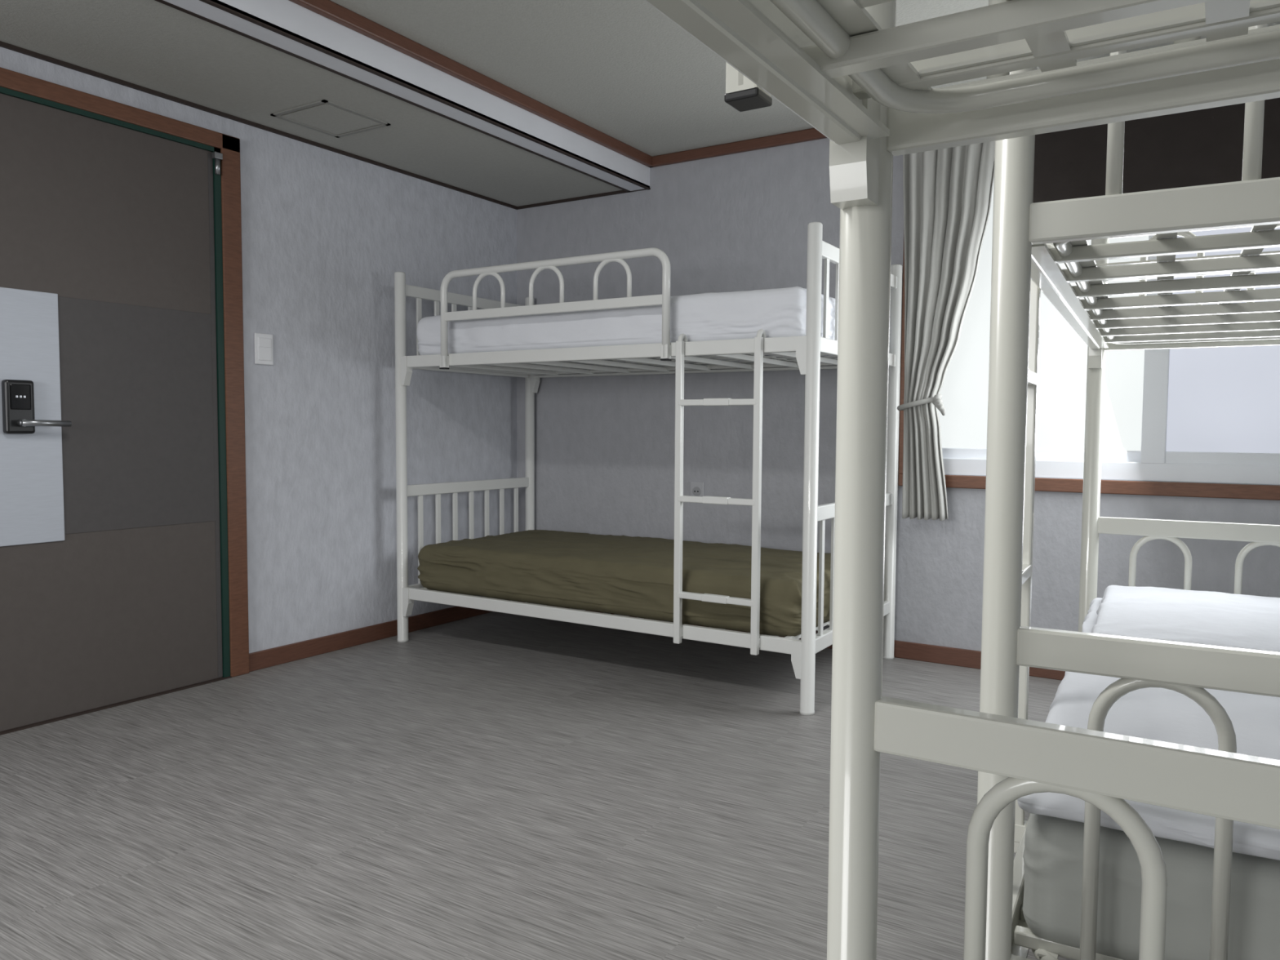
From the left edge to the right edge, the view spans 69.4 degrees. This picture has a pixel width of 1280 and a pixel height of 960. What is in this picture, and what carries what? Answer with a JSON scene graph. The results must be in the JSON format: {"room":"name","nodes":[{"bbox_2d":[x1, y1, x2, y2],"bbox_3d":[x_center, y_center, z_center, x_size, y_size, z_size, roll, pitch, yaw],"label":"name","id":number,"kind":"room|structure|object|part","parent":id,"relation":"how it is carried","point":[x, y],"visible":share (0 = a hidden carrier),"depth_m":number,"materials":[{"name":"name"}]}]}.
{"room":"dormitory","nodes":[
{"label":"dormitory","id":0,"kind":"room"},
{"bbox_2d":[0,46,517,653],"bbox_3d":[-2.728,-0.378,2.291,0.100,2.565,7.615,2,4,32],"label":"wall","id":1,"kind":"structure","parent":0,"point":[326,234],"depth_m":4.33,"materials":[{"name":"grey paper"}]},
{"bbox_2d":[0,93,222,731],"bbox_3d":[-1.974,-0.231,3.399,0.014,2.144,0.912,2,4,32],"label":"leaf","id":2,"kind":"object","parent":1,"relation":"attached to","point":[116,222],"visible":1,"depth_m":3.43,"materials":[{"name":"brown wood"}]},
{"bbox_2d":[0,287,64,546],"bbox_3d":[-2.124,-0.212,3.143,0.005,0.870,0.295,2,4,32],"label":"plate","id":3,"kind":"object","parent":2,"relation":"attached to","point":[32,488],"visible":0.98,"depth_m":3.19,"materials":[{"name":"silver metal"}]},
{"bbox_2d":[1,379,71,433],"bbox_3d":[-2.064,-0.249,3.166,0.071,0.182,0.190,2,4,32],"label":"lock","id":4,"kind":"object","parent":2,"relation":"attached to","point":[17,395],"visible":1,"depth_m":3.12,"materials":[{"name":"black plastic"}]},
{"bbox_2d":[0,66,248,677],"bbox_3d":[-1.971,-0.236,3.398,0.022,2.168,0.970,2,4,32],"label":"door frame","id":5,"kind":"structure","parent":1,"relation":"attached to","point":[216,179],"depth_m":3.77,"materials":[{"name":"brown wood"}]},
{"bbox_2d":[211,151,222,175],"bbox_3d":[-1.701,-1.273,3.721,0.025,0.085,0.035,2,4,32],"label":"hinge","id":6,"kind":"object","parent":1,"relation":"attached to","point":[217,156],"visible":1,"depth_m":3.72,"materials":[{"name":"metal"}]},
{"bbox_2d":[253,333,273,364],"bbox_3d":[-1.609,-0.560,3.960,0.016,0.132,0.089,2,4,32],"label":"light switch","id":7,"kind":"object","parent":1,"relation":"attached to","point":[263,343],"visible":1,"depth_m":3.95,"materials":[{"name":"plastic"}]},
{"bbox_2d":[0,40,646,209],"bbox_3d":[-2.303,-1.390,1.971,0.889,0.014,7.415,2,4,32],"label":"trim","id":8,"kind":"structure","parent":1,"relation":"attached to","point":[2,44],"depth_m":3.92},
{"bbox_2d":[248,600,510,671],"bbox_3d":[-2.688,0.866,2.330,0.014,0.078,7.415,2,4,32],"label":"baseboard","id":9,"kind":"structure","parent":1,"relation":"attached to","point":[273,656],"depth_m":4.40,"materials":[{"name":"brown wood"}]},
{"bbox_2d":[0,611,1071,959],"bbox_3d":[-0.813,1.032,1.163,4.639,0.100,7.615,2,4,32],"label":"floor","id":10,"kind":"structure","parent":0,"point":[494,785],"depth_m":2.54,"materials":[{"name":"grey plastic"}]},
{"bbox_2d":[0,675,231,735],"bbox_3d":[-1.974,0.843,3.456,0.030,0.006,0.970,2,4,32],"label":"threshold","id":11,"kind":"object","parent":10,"relation":"on","point":[69,716],"visible":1,"depth_m":3.43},
{"bbox_2d":[394,222,902,715],"bbox_3d":[-0.011,-0.088,4.334,2.155,1.790,1.062,2,4,32],"label":"bunk bed","id":12,"kind":"object","parent":10,"relation":"on","point":[532,365],"visible":0.77,"depth_m":3.91,"materials":[{"name":"white metal"}]},
{"bbox_3d":[-0.398,-0.713,3.942,1.218,0.446,0.036,2,4,32],"label":"guard rail","id":13,"kind":"part","parent":12,"relation":"part of","materials":[{"name":"white metal"}]},
{"bbox_2d":[417,529,831,636],"bbox_3d":[-0.010,0.433,4.373,2.026,0.242,0.952,2,4,32],"label":"mattress","id":14,"kind":"object","parent":12,"relation":"on","point":[619,575],"visible":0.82,"depth_m":4.01,"materials":[{"name":"green fabric"}]},
{"bbox_2d":[416,286,837,366],"bbox_3d":[-0.002,-0.676,4.311,2.013,0.227,0.937,2,4,32],"label":"mattress","id":15,"kind":"object","parent":12,"relation":"on","point":[779,312],"visible":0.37,"depth_m":3.78,"materials":[{"name":"white fabric"}]},
{"bbox_2d":[644,0,1279,959],"bbox_3d":[0.112,0.162,-0.113,1.090,1.790,2.055,2,4,32],"label":"bunk bed","id":16,"kind":"object","parent":10,"relation":"on","point":[864,81],"visible":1,"depth_m":0.85,"materials":[{"name":"beige metal"}]},
{"bbox_3d":[-0.241,-0.517,0.257,0.052,0.422,1.343,2,4,32],"label":"guard rail","id":17,"kind":"part","parent":16,"relation":"part of","materials":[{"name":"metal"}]},
{"bbox_2d":[977,23,1279,959],"bbox_3d":[1.445,0.053,1.977,1.078,1.790,2.047,2,4,29],"label":"bunk bed","id":18,"kind":"object","parent":10,"relation":"on","point":[1030,239],"visible":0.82,"depth_m":1.33,"materials":[{"name":"beige metal"}]},
{"bbox_2d":[1022,813,1279,959],"bbox_3d":[1.452,0.589,2.002,0.952,0.206,1.862,2,4,29],"label":"mattress","id":19,"kind":"object","parent":18,"relation":"on","point":[1053,855],"visible":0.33,"depth_m":1.35,"materials":[{"name":"grey fabric"}]},
{"bbox_2d":[1017,597,1279,860],"bbox_3d":[1.452,0.457,1.995,0.978,0.056,1.893,2,4,29],"label":"sheet","id":20,"kind":"object","parent":19,"relation":"on","point":[1161,714],"visible":0.34,"depth_m":1.67,"materials":[{"name":"white fabric"}]},
{"bbox_2d":[1091,585,1279,652],"bbox_3d":[1.696,0.382,2.423,0.900,0.052,0.864,2,4,29],"label":"pillow","id":21,"kind":"object","parent":20,"relation":"on","point":[1220,619],"visible":0.73,"depth_m":2.43,"materials":[{"name":"white fabric"}]},
{"bbox_2d":[0,0,1279,206],"bbox_3d":[-0.798,-1.457,1.024,4.639,0.245,7.615,2,4,32],"label":"ceiling","id":22,"kind":"structure","parent":0,"point":[622,69],"depth_m":3.50,"materials":[{"name":"paint"}]},
{"bbox_2d":[270,99,390,137],"bbox_3d":[-1.279,-1.493,3.831,0.330,0.006,0.340,2,4,32],"label":"access hatch","id":23,"kind":"object","parent":22,"relation":"in","point":[330,117],"depth_m":3.82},
{"bbox_2d":[516,137,1279,651],"bbox_3d":[1.195,-0.465,4.278,4.439,2.565,0.120,2,4,32],"label":"wall","id":24,"kind":"structure","parent":0,"point":[605,445],"depth_m":4.62,"materials":[{"name":"white paint"}]},
{"bbox_2d":[155,0,650,191],"bbox_3d":[-1.970,-1.375,1.763,0.134,0.016,7.415,2,4,32],"label":"trim","id":25,"kind":"structure","parent":24,"relation":"attached to","point":[208,2],"depth_m":3.37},
{"bbox_2d":[163,0,649,191],"bbox_3d":[-1.963,-1.449,1.755,0.112,0.157,7.415,2,4,32],"label":"ceiling beam","id":26,"kind":"structure","parent":24,"relation":"attached to","point":[287,16],"depth_m":3.45,"materials":[{"name":"white paint"}]},
{"bbox_2d":[288,0,826,167],"bbox_3d":[-0.416,-1.439,0.785,3.538,0.050,7.415,2,4,32],"label":"trim","id":27,"kind":"structure","parent":24,"relation":"attached to","point":[328,9],"depth_m":3.92,"materials":[{"name":"brown wood"}]},
{"bbox_2d":[689,481,704,496],"bbox_3d":[0.295,0.059,4.790,0.080,0.100,0.014,2,4,32],"label":"wall outlet","id":28,"kind":"object","parent":24,"relation":"attached to","point":[697,488],"visible":0.69,"depth_m":4.78,"materials":[{"name":"plastic"}]},
{"bbox_2d":[520,601,1065,679],"bbox_3d":[1.151,0.779,4.290,4.439,0.078,0.014,2,4,32],"label":"baseboard","id":29,"kind":"structure","parent":24,"relation":"attached to","point":[904,650],"depth_m":4.15,"materials":[{"name":"brown wood"}]},
{"bbox_2d":[897,141,995,520],"bbox_3d":[1.314,-0.701,3.969,0.413,1.759,0.127,2,4,32],"label":"curtain","id":30,"kind":"object","parent":24,"relation":"attached to","point":[947,192],"visible":0.85,"depth_m":4.00,"materials":[{"name":"fabric"}]},
{"bbox_2d":[937,178,1148,450],"bbox_3d":[1.708,-0.741,3.940,0.870,1.260,0.006,2,4,32],"label":"pane","id":31,"kind":"object","parent":24,"relation":"attached to","point":[1063,353],"visible":0.21,"depth_m":3.93,"materials":[{"name":"grey glass"}]},
{"bbox_2d":[897,237,1279,500],"bbox_3d":[2.069,-0.747,3.629,2.080,1.620,0.025,2,4,32],"label":"window frame","id":32,"kind":"structure","parent":24,"relation":"attached to","point":[1272,492],"depth_m":3.72,"materials":[{"name":"brown wood"}]},
{"bbox_2d":[942,235,1279,484],"bbox_3d":[2.101,-0.720,3.683,1.990,1.450,0.082,2,4,32],"label":"frame","id":33,"kind":"object","parent":24,"relation":"attached to","point":[1153,463],"visible":0.32,"depth_m":3.69,"materials":[{"name":"white plastic"}]},
{"bbox_2d":[1033,97,1279,202],"bbox_3d":[2.205,-1.278,3.474,1.630,0.510,0.014,2,4,32],"label":"window valance","id":34,"kind":"object","parent":24,"relation":"attached to","point":[1202,147],"visible":0.39,"depth_m":3.59,"materials":[{"name":"fabric"}]},
{"bbox_2d":[1165,226,1279,453],"bbox_3d":[2.470,-0.708,3.429,0.915,1.260,0.006,2,4,32],"label":"pane","id":35,"kind":"object","parent":24,"relation":"attached to","point":[1221,399],"visible":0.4,"depth_m":3.58,"materials":[{"name":"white glass"}]}
]}

